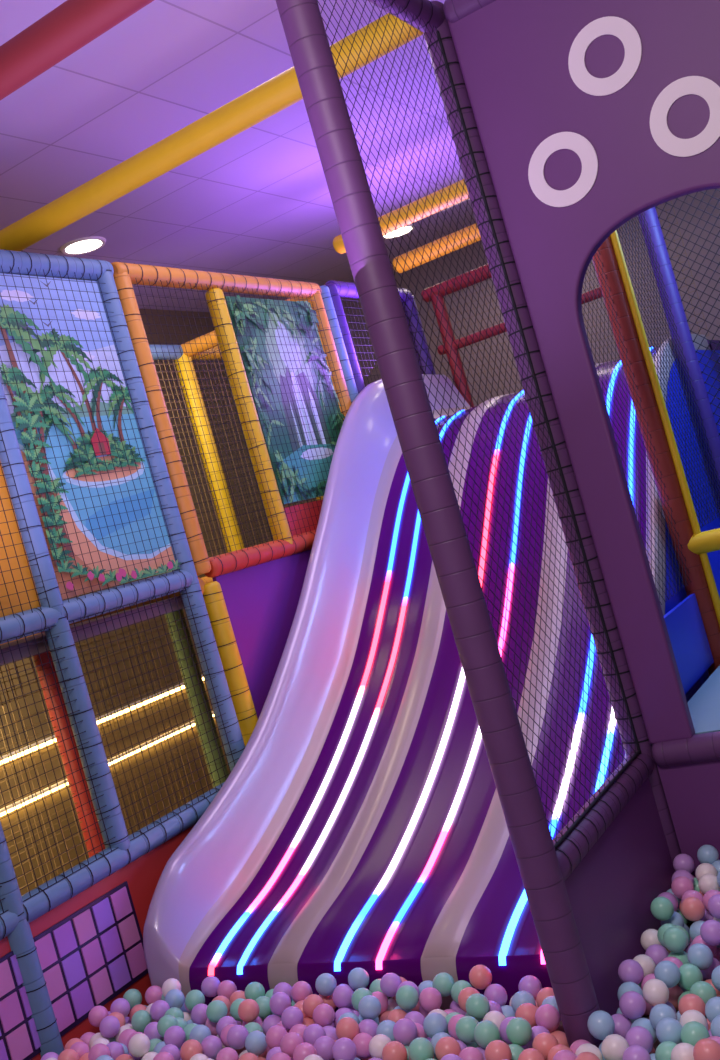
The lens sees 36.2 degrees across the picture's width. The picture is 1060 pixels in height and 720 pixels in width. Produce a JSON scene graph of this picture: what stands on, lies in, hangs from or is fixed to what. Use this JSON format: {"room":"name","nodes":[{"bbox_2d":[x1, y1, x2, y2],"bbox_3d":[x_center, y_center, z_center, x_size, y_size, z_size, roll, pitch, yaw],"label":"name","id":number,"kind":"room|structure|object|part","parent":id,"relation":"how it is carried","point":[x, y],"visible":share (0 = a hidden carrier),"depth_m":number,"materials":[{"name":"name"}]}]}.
{"room":"indoor playground","nodes":[
{"label":"indoor playground","id":0,"kind":"room"},
{"bbox_2d":[0,308,315,894],"bbox_3d":[-3.300,0.717,5.595,0.100,4.100,12.200,-16,0,31],"label":"wall","id":1,"kind":"structure","parent":0,"point":[18,871],"depth_m":7.98,"materials":[{"name":"brick"}]},
{"bbox_2d":[0,0,153,99],"bbox_3d":[-2.082,-1.254,4.181,4.265,0.131,0.131,-16,0,31],"label":"ceiling beam","id":2,"kind":"structure","parent":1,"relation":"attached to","point":[73,24],"depth_m":3.44,"materials":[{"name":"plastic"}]},
{"bbox_2d":[0,674,203,764],"bbox_3d":[-2.188,1.425,6.934,0.049,0.042,8.400,-16,0,31],"label":"led strip","id":3,"kind":"object","parent":1,"relation":"attached to","point":[175,686],"visible":0.22,"depth_m":7.68,"materials":[{"name":"glowing warm white led light"}]},
{"bbox_2d":[0,711,213,816],"bbox_3d":[-2.107,1.714,6.934,0.049,0.042,8.400,-16,0,31],"label":"led strip","id":4,"kind":"object","parent":1,"relation":"attached to","point":[61,784],"visible":0.33,"depth_m":7.60,"materials":[{"name":"glowing warm white led light"}]},
{"bbox_2d":[0,13,423,250],"bbox_3d":[-1.538,-1.407,5.147,4.255,0.123,0.123,-16,0,31],"label":"ceiling beam","id":5,"kind":"structure","parent":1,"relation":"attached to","point":[283,90],"depth_m":4.59,"materials":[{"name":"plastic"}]},
{"bbox_2d":[0,0,476,311],"bbox_3d":[-0.113,-2.357,3.348,9.100,0.100,12.300,-16,0,31],"label":"ceiling","id":6,"kind":"structure","parent":0,"point":[258,202],"depth_m":6.01,"materials":[{"name":"paint"}]},
{"bbox_2d":[60,236,105,254],"bbox_3d":[-1.781,-1.830,7.089,0.300,0.015,0.300,-16,0,31],"label":"recessed light","id":7,"kind":"object","parent":6,"relation":"in","point":[84,245],"depth_m":7.07,"materials":[{"name":"white plastic"}]},
{"bbox_2d":[383,224,414,238],"bbox_3d":[0.306,-2.415,8.909,0.300,0.015,0.300,-16,0,31],"label":"recessed light","id":8,"kind":"object","parent":6,"relation":"in","point":[407,230],"depth_m":8.93,"materials":[{"name":"white plastic"}]},
{"bbox_2d":[340,188,719,405],"bbox_3d":[3.444,-1.173,8.598,8.900,4.100,0.100,-16,0,31],"label":"wall","id":9,"kind":"structure","parent":0,"point":[706,199],"depth_m":9.31,"materials":[{"name":"paint"}]},
{"bbox_3d":[1.021,1.687,3.348,9.100,0.100,12.300,-16,0,31],"label":"floor","id":10,"kind":"structure","parent":0,"visible":0},
{"bbox_2d":[0,249,245,1057],"bbox_3d":[-1.378,0.530,4.193,0.104,3.422,2.522,-16,0,31],"label":"frame","id":11,"kind":"object","parent":10,"relation":"on","point":[14,923],"visible":0.78,"depth_m":4.46,"materials":[{"name":"blue plastic"}]},
{"bbox_2d":[0,273,180,599],"bbox_3d":[-1.226,-0.446,4.850,0.057,1.410,0.760,-16,0,31],"label":"mural","id":12,"kind":"object","parent":11,"relation":"attached to","point":[120,575],"visible":1,"depth_m":4.83,"materials":[{"name":"paint"}]},
{"bbox_2d":[0,825,194,1059],"bbox_3d":[-1.012,1.790,4.213,0.042,0.800,2.270,-16,0,31],"label":"panel","id":13,"kind":"object","parent":11,"relation":"attached to","point":[90,950],"visible":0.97,"depth_m":4.19,"materials":[{"name":"red plastic"}]},
{"bbox_2d":[0,266,346,914],"bbox_3d":[-0.992,0.008,4.992,0.002,2.462,4.222,-16,0,31],"label":"safety net","id":14,"kind":"object","parent":11,"relation":"attached to","point":[15,286],"visible":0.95,"depth_m":4.86,"materials":[{"name":"black fabric"}]},
{"bbox_2d":[0,297,323,895],"bbox_3d":[-1.083,0.470,5.837,1.159,3.380,5.658,-16,0,31],"label":"playground interior structure","id":15,"kind":"object","parent":10,"relation":"on","point":[13,644],"visible":0.21,"depth_m":6.51,"materials":[{"name":"plastic"}]},
{"bbox_2d":[0,461,322,717],"bbox_3d":[-0.899,0.408,5.050,0.020,1.700,4.200,-16,0,31],"label":"panels","id":16,"kind":"object","parent":15,"relation":"attached to","point":[261,600],"visible":0.19,"depth_m":5.58,"materials":[{"name":"plastic"}]},
{"bbox_2d":[111,262,351,745],"bbox_3d":[-0.290,0.226,6.103,0.104,3.422,1.884,-16,0,31],"label":"frame","id":17,"kind":"object","parent":10,"relation":"on","point":[125,275],"visible":0.68,"depth_m":5.60,"materials":[{"name":"orange plastic"}]},
{"bbox_2d":[224,295,344,503],"bbox_3d":[-0.358,-0.777,6.429,0.043,1.190,0.880,-16,0,31],"label":"mural","id":18,"kind":"object","parent":17,"relation":"attached to","point":[227,298],"visible":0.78,"depth_m":6.36},
{"bbox_2d":[320,280,435,402],"bbox_3d":[0.497,-0.011,7.493,0.104,3.452,1.314,-16,0,31],"label":"frame","id":19,"kind":"object","parent":10,"relation":"on","point":[331,292],"visible":0.33,"depth_m":7.03,"materials":[{"name":"plastic"}]},
{"bbox_2d":[114,921,706,1059],"bbox_3d":[0.701,1.465,2.751,4.420,0.500,2.620,-16,0,31],"label":"pit","id":20,"kind":"object","parent":10,"relation":"on","point":[560,1028],"visible":0.02,"depth_m":3.31,"materials":[{"name":"plastic"}]},
{"bbox_2d":[40,845,719,1059],"bbox_3d":[0.677,1.363,2.854,4.290,0.229,2.435,-16,0,31],"label":"balls","id":21,"kind":"object","parent":20,"relation":"on","point":[411,1024],"visible":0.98,"depth_m":3.41},
{"bbox_2d":[143,201,719,1011],"bbox_3d":[0.811,-0.077,6.058,1.892,3.410,5.155,-16,0,31],"label":"slide","id":22,"kind":"object","parent":10,"relation":"on","point":[359,822],"visible":0.57,"depth_m":4.97,"materials":[{"name":"purple plastic"}]},
{"bbox_2d":[276,0,681,1047],"bbox_3d":[0.488,-0.095,3.542,0.123,3.620,1.183,-16,0,31],"label":"barrier","id":23,"kind":"object","parent":10,"relation":"on","point":[591,889],"visible":0.92,"depth_m":3.28,"materials":[{"name":"purple plastic"}]},
{"bbox_3d":[0.869,1.293,3.546,0.050,0.740,1.000,-16,0,31],"label":"panel","id":24,"kind":"part","parent":23,"relation":"part of","materials":[{"name":"purple plastic"}]},
{"bbox_2d":[443,0,719,876],"bbox_3d":[1.619,-0.407,3.475,2.005,3.610,0.100,-16,0,31],"label":"arch panel","id":25,"kind":"object","parent":10,"relation":"on","point":[591,116],"visible":1,"depth_m":3.87,"materials":[{"name":"purple plastic"}]},
{"bbox_2d":[582,189,719,733],"bbox_3d":[2.478,-0.617,4.846,2.340,3.550,3.140,-16,0,31],"label":"climbing frame","id":26,"kind":"object","parent":10,"relation":"on","point":[693,625],"visible":0.39,"depth_m":5.13,"materials":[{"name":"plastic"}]},
{"bbox_3d":[4.159,-1.374,1.014,0.100,4.100,12.200,-16,0,31],"label":"wall","id":27,"kind":"structure","parent":0,"visible":0},
{"bbox_2d":[333,179,468,253],"bbox_3d":[2.577,-2.644,5.604,6.595,0.119,0.119,-16,0,31],"label":"pipe","id":28,"kind":"object","parent":27,"relation":"attached to","point":[338,244],"visible":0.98,"depth_m":6.91,"materials":[{"name":"plastic"}]},
{"bbox_2d":[392,224,480,272],"bbox_3d":[2.991,-2.677,6.293,6.595,0.119,0.119,-16,0,31],"label":"pipe","id":29,"kind":"object","parent":27,"relation":"attached to","point":[399,269],"visible":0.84,"depth_m":7.75,"materials":[{"name":"plastic"}]}
]}

